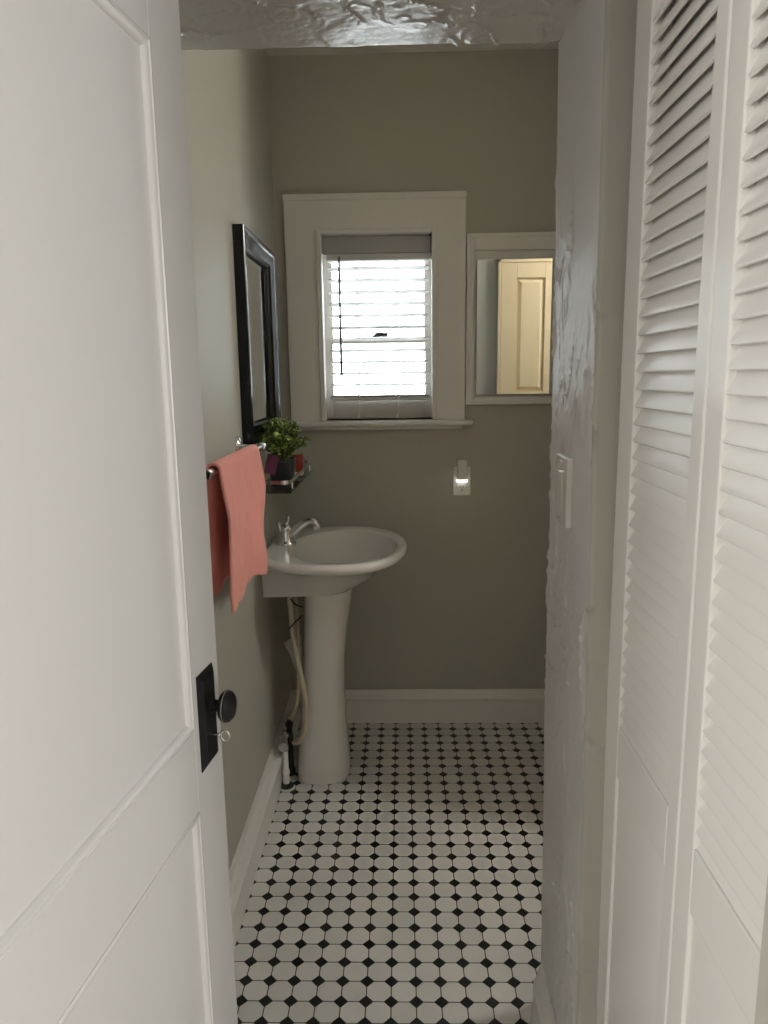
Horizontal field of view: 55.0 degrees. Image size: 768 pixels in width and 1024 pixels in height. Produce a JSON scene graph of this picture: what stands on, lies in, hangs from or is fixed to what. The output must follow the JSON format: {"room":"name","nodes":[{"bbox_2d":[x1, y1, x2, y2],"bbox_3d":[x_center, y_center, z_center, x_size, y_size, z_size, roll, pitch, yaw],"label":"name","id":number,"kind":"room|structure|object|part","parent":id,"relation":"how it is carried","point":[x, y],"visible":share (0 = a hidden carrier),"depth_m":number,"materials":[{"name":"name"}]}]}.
{"room":"bathroom","nodes":[
{"label":"bathroom","id":0,"kind":"room"},
{"bbox_2d":[182,49,291,868],"bbox_3d":[-0.490,-0.156,1.687,0.120,2.570,2.750,-1,10,1],"label":"wall","id":1,"kind":"structure","parent":0,"point":[226,92],"depth_m":2.06,"materials":[{"name":"grey paint"}]},
{"bbox_2d":[206,436,266,480],"bbox_3d":[-0.385,-0.131,1.804,0.084,0.060,0.656,-1,10,1],"label":"towel rail","id":2,"kind":"object","parent":1,"relation":"attached to","point":[262,446],"visible":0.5,"depth_m":2.08,"materials":[{"name":"silver metal"}]},
{"bbox_2d":[206,444,267,612],"bbox_3d":[-0.347,0.029,1.822,0.082,0.358,0.528,-1,10,1],"label":"hand towel","id":3,"kind":"object","parent":2,"relation":"hanging from","point":[236,494],"visible":0.94,"depth_m":1.73,"materials":[{"name":"pink fabric"}]},
{"bbox_2d":[232,224,280,443],"bbox_3d":[-0.399,-0.550,2.379,0.033,0.620,0.522,-1,10,1],"label":"wall mirror","id":4,"kind":"object","parent":1,"relation":"attached to","point":[254,262],"visible":0.84,"depth_m":2.34,"materials":[{"name":"black mirror"}]},
{"bbox_2d":[246,256,270,420],"bbox_3d":[-0.412,-0.550,2.379,0.005,0.504,0.406,-1,10,1],"label":"mirror glass","id":5,"kind":"object","parent":4,"relation":"attached to","point":[258,269],"depth_m":2.43,"materials":[{"name":"white"}]},
{"bbox_2d":[229,692,300,947],"bbox_3d":[-0.393,1.030,1.944,0.038,0.143,2.330,-1,10,1],"label":"baseboard","id":6,"kind":"structure","parent":1,"relation":"attached to","point":[243,869],"depth_m":2.21,"materials":[{"name":"white"}]},
{"bbox_2d":[265,460,312,494],"bbox_3d":[-0.343,-0.122,2.559,0.128,0.052,0.578,-1,10,1],"label":"glass shelf","id":7,"kind":"object","parent":1,"relation":"attached to","point":[269,489],"visible":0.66,"depth_m":2.38,"materials":[{"name":"silver metal"}]},
{"bbox_2d":[257,417,310,486],"bbox_3d":[-0.327,-0.197,2.384,0.178,0.223,0.211,-4,11,-17],"label":"potted plant","id":8,"kind":"object","parent":7,"relation":"on","point":[281,439],"visible":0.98,"depth_m":2.35,"materials":[{"name":"green plant"}]},
{"bbox_3d":[-0.330,-0.130,2.397,0.088,0.088,0.088,-1,10,1],"label":"pot","id":9,"kind":"part","parent":8,"relation":"part of","materials":[{"name":"grey ceramic"}]},
{"bbox_3d":[-0.343,-0.142,2.555,0.121,0.012,0.574,-1,10,1],"label":"gallery rail","id":10,"kind":"part","parent":7,"relation":"part of","materials":[{"name":"silver metal"}]},
{"bbox_2d":[294,454,303,476],"bbox_3d":[-0.306,-0.165,2.621,0.042,0.075,0.042,-1,10,1],"label":"cup","id":11,"kind":"object","parent":7,"relation":"on","point":[299,465],"visible":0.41,"depth_m":2.60,"materials":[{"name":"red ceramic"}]},
{"bbox_2d":[179,0,578,50],"bbox_3d":[-0.032,-1.096,1.161,0.844,0.543,0.381,-1,10,1],"label":"ceiling","id":12,"kind":"structure","parent":0,"point":[204,24],"depth_m":1.28,"materials":[{"name":"grey paint"}]},
{"bbox_2d":[541,0,636,1023],"bbox_3d":[0.364,-0.101,1.323,0.079,2.570,0.418,-1,10,1],"label":"wall","id":13,"kind":"structure","parent":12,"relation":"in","point":[596,51],"depth_m":1.24,"materials":[{"name":"white paint"}]},
{"bbox_2d":[555,453,572,527],"bbox_3d":[0.327,-0.041,1.351,0.016,0.126,0.096,-1,10,1],"label":"light switch","id":14,"kind":"object","parent":13,"relation":"attached to","point":[564,464],"visible":1,"depth_m":1.33,"materials":[{"name":"white plastic"}]},
{"bbox_2d":[597,0,767,1023],"bbox_3d":[0.373,0.246,0.888,0.028,2.015,0.632,-1,10,1],"label":"door","id":15,"kind":"structure","parent":13,"relation":"attached to","point":[684,875],"depth_m":0.86,"materials":[{"name":"white wood"}]},
{"bbox_3d":[0.383,0.774,1.125,0.020,0.688,0.225,-1,10,1],"label":"raised panel","id":16,"kind":"part","parent":15,"relation":"part of","materials":[{"name":"white"}]},
{"bbox_3d":[0.376,0.829,0.828,0.020,0.688,0.224,-1,10,1],"label":"raised panel","id":17,"kind":"part","parent":15,"relation":"part of","materials":[{"name":"white wood"}]},
{"bbox_2d":[234,723,543,1023],"bbox_3d":[0.336,1.121,1.953,2.950,0.060,2.650,-1,10,1],"label":"floor","id":18,"kind":"structure","parent":0,"point":[406,888],"depth_m":2.09,"materials":[{"name":"tile"}]},
{"bbox_2d":[278,730,293,789],"bbox_3d":[-0.349,0.874,2.601,0.052,0.210,0.070,-1,10,1],"label":"shutoff valve","id":19,"kind":"object","parent":18,"relation":"on","point":[283,746],"visible":0.99,"depth_m":2.60,"materials":[{"name":"silver metal"}]},
{"bbox_2d":[285,719,295,775],"bbox_3d":[-0.342,0.859,2.671,0.036,0.215,0.062,-1,10,1],"label":"shutoff valve","id":20,"kind":"object","parent":18,"relation":"on","point":[288,724],"visible":0.69,"depth_m":2.67,"materials":[{"name":"black metal"}]},
{"bbox_2d":[289,597,300,719],"bbox_3d":[-0.308,0.511,2.614,0.060,0.482,0.058,9,14,42],"label":"supply hose","id":21,"kind":"object","parent":20,"relation":"attached to","point":[291,716],"visible":0.75,"depth_m":2.61,"materials":[{"name":"beige plastic"}]},
{"bbox_2d":[262,515,407,784],"bbox_3d":[-0.155,0.482,2.635,0.486,0.962,0.644,-1,10,1],"label":"pedestal sink","id":22,"kind":"object","parent":18,"relation":"on","point":[323,565],"visible":0.99,"depth_m":2.58,"materials":[{"name":"white ceramic"}]},
{"bbox_2d":[284,635,301,669],"bbox_3d":[-0.329,0.517,2.661,0.063,0.150,0.035,-1,10,1],"label":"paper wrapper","id":23,"kind":"object","parent":22,"relation":"attached to","point":[288,644],"visible":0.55,"depth_m":2.66,"materials":[{"name":"white"}]},
{"bbox_2d":[287,597,308,744],"bbox_3d":[-0.310,0.552,2.569,0.046,0.549,0.122,-8,12,-33],"label":"supply hose","id":24,"kind":"object","parent":22,"relation":"attached to","point":[289,602],"visible":0.94,"depth_m":2.56,"materials":[{"name":"beige"}]},
{"bbox_2d":[289,599,302,628],"bbox_3d":[-0.306,0.355,2.538,0.063,0.104,0.022,9,14,42],"label":"cable tie","id":25,"kind":"object","parent":24,"relation":"attached to","point":[290,599],"visible":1,"depth_m":2.53,"materials":[{"name":"black"}]},
{"bbox_2d":[275,515,321,545],"bbox_3d":[-0.297,0.060,2.566,0.167,0.103,0.074,-1,10,1],"label":"faucet","id":26,"kind":"object","parent":22,"relation":"on","point":[286,533],"depth_m":2.55,"materials":[{"name":"silver metal"}]},
{"bbox_2d":[262,526,407,596],"bbox_3d":[-0.159,0.184,2.580,0.486,0.153,0.644,-1,10,1],"label":"basin","id":27,"kind":"object","parent":22,"relation":"in","point":[329,561],"depth_m":2.47,"materials":[{"name":"white ceramic"}]},
{"bbox_2d":[265,41,558,55],"bbox_3d":[-0.019,-1.138,-0.336,4.000,0.080,6.350,-1,10,1],"label":"ceiling","id":28,"kind":"structure","parent":0,"point":[554,44],"depth_m":2.61,"materials":[{"name":"white paint"}]},
{"bbox_2d":[268,49,557,689],"bbox_3d":[0.611,-0.401,2.937,2.022,2.570,0.150,-1,10,1],"label":"wall","id":29,"kind":"structure","parent":0,"point":[465,607],"depth_m":2.89,"materials":[{"name":"grey paint"}]},
{"bbox_2d":[282,191,472,430],"bbox_3d":[-0.018,-0.760,2.858,0.712,0.869,0.206,-1,10,1],"label":"window","id":30,"kind":"structure","parent":29,"relation":"in","point":[316,226],"depth_m":2.78,"materials":[{"name":"white wood"}]},
{"bbox_3d":[-0.023,-0.870,2.918,0.428,0.398,0.028,-1,10,1],"label":"sash","id":31,"kind":"part","parent":30,"relation":"part of","materials":[{"name":"beige paint"}]},
{"bbox_3d":[-0.019,-0.534,2.947,0.428,0.317,0.028,-1,10,1],"label":"sash","id":32,"kind":"part","parent":30,"relation":"part of","materials":[{"name":"beige paint"}]},
{"bbox_2d":[326,233,431,418],"bbox_3d":[-0.014,-0.711,2.848,0.403,0.692,0.070,-1,10,1],"label":"blind","id":33,"kind":"object","parent":30,"relation":"attached to","point":[379,257],"visible":0.98,"depth_m":2.84,"materials":[{"name":"grey plastic"}]},
{"bbox_3d":[-0.100,-0.708,2.858,0.002,0.519,0.056,-1,10,1],"label":"ladder cord","id":34,"kind":"part","parent":33,"relation":"part of","materials":[{"name":"white fabric"}]},
{"bbox_3d":[-0.015,-0.448,2.904,0.388,0.014,0.052,-1,10,1],"label":"rail","id":35,"kind":"part","parent":33,"relation":"part of","materials":[{"name":"grey plastic"}]},
{"bbox_3d":[0.052,-0.709,2.854,0.002,0.519,0.056,-1,10,1],"label":"ladder cord","id":36,"kind":"part","parent":33,"relation":"part of","materials":[{"name":"white fabric"}]},
{"bbox_3d":[-0.013,-0.336,2.860,0.712,0.034,0.056,-1,10,1],"label":"sill","id":37,"kind":"part","parent":30,"relation":"part of","materials":[{"name":"white"}]},
{"bbox_2d":[292,689,544,722],"bbox_3d":[0.626,0.808,3.071,2.022,0.143,0.024,-1,10,1],"label":"baseboard","id":38,"kind":"structure","parent":29,"relation":"attached to","point":[362,705],"depth_m":3.07,"materials":[{"name":"white"}]},
{"bbox_2d":[453,466,469,494],"bbox_3d":[0.307,-0.122,2.914,0.068,0.114,0.010,-1,10,1],"label":"wall outlet","id":39,"kind":"object","parent":29,"relation":"attached to","point":[458,488],"visible":0.53,"depth_m":2.92,"materials":[{"name":"white plastic"}]},
{"bbox_2d":[457,483,465,491],"bbox_3d":[0.307,-0.098,2.919,0.034,0.034,0.010,-1,10,1],"label":"socket","id":40,"kind":"object","parent":39,"relation":"attached to","point":[461,487],"depth_m":2.92,"materials":[{"name":"white plastic"}]},
{"bbox_2d":[456,459,467,482],"bbox_3d":[0.305,-0.161,2.886,0.045,0.092,0.032,-1,10,1],"label":"night light","id":41,"kind":"object","parent":39,"relation":"attached to","point":[461,463],"visible":1,"depth_m":2.87,"materials":[{"name":"white plastic"}]},
{"bbox_2d":[465,232,555,404],"bbox_3d":[0.516,-0.725,2.787,0.409,0.628,0.030,-1,10,1],"label":"medicine cabinet","id":42,"kind":"object","parent":29,"relation":"attached to","point":[510,277],"visible":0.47,"depth_m":2.77,"materials":[{"name":"paint"},{"name":"mirror glass"}]},
{"bbox_3d":[0.518,-0.698,2.790,0.338,0.496,0.024,-1,10,1],"label":"cabinet door","id":43,"kind":"part","parent":42,"relation":"part of","materials":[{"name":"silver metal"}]},
{"bbox_2d":[476,258,554,393],"bbox_3d":[0.518,-0.695,2.778,0.336,0.494,0.001,-1,10,1],"label":"mirror glass","id":44,"kind":"object","parent":42,"relation":"attached to","point":[514,297],"depth_m":2.78,"materials":[{"name":"white"}]},
{"bbox_2d":[668,0,716,108],"bbox_3d":[0.981,-0.126,1.412,1.210,2.570,0.118,-1,10,1],"label":"wall","id":45,"kind":"structure","parent":0,"point":[689,1],"depth_m":1.24,"materials":[{"name":"grey paint"}]},
{"bbox_2d":[530,963,555,1023],"bbox_3d":[0.338,1.101,1.500,0.046,0.143,0.320,-1,10,1],"label":"baseboard","id":46,"kind":"structure","parent":45,"relation":"attached to","point":[542,1012],"depth_m":1.57,"materials":[{"name":"white wood"}]},
{"bbox_2d":[754,876,767,1023],"bbox_3d":[0.010,0.079,0.370,4.000,2.570,0.300,-1,10,1],"label":"wall","id":47,"kind":"structure","parent":0,"point":[761,1012],"depth_m":0.56,"materials":[{"name":"grey paint"}]},
{"bbox_2d":[0,0,237,1023],"bbox_3d":[-0.302,0.282,0.753,0.080,2.018,0.740,1,11,8],"label":"door","id":48,"kind":"structure","parent":47,"relation":"in","point":[115,898],"depth_m":0.79,"materials":[{"name":"white wood"}]},
{"bbox_3d":[-0.315,0.758,0.844,0.019,0.572,0.544,1,11,8],"label":"panel","id":49,"kind":"part","parent":48,"relation":"part of","materials":[{"name":"white wood"}]},
{"bbox_3d":[-0.301,0.758,0.842,0.009,0.572,0.544,1,11,8],"label":"panel moulding","id":50,"kind":"part","parent":48,"relation":"part of","materials":[{"name":"white"}]},
{"bbox_3d":[-0.255,0.299,1.075,0.007,0.145,0.057,1,11,8],"label":"lock plate","id":51,"kind":"part","parent":48,"relation":"part of","materials":[{"name":"black metal"}]},
{"bbox_2d":[212,729,229,741],"bbox_3d":[-0.238,0.326,1.077,0.028,0.019,0.007,-1,10,1],"label":"key","id":52,"kind":"object","parent":48,"relation":"attached to","point":[219,734],"visible":1,"depth_m":1.07,"materials":[{"name":"silver metal"}]},
{"bbox_3d":[-0.234,0.282,1.071,0.038,0.047,0.047,-1,10,1],"label":"knob","id":53,"kind":"part","parent":48,"relation":"part of","materials":[{"name":"black metal"}]},
{"bbox_3d":[0.170,0.802,6.297,12.000,0.100,5.900,-1,10,1],"label":"ground","id":54,"kind":"structure","parent":0,"visible":0},
{"bbox_2d":[332,261,424,394],"bbox_3d":[0.133,-1.111,5.580,10.000,4.023,0.218,-1,10,1],"label":"window pane","id":55,"kind":"structure","parent":54,"relation":"on","point":[383,321],"depth_m":5.44,"materials":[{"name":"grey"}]}
]}

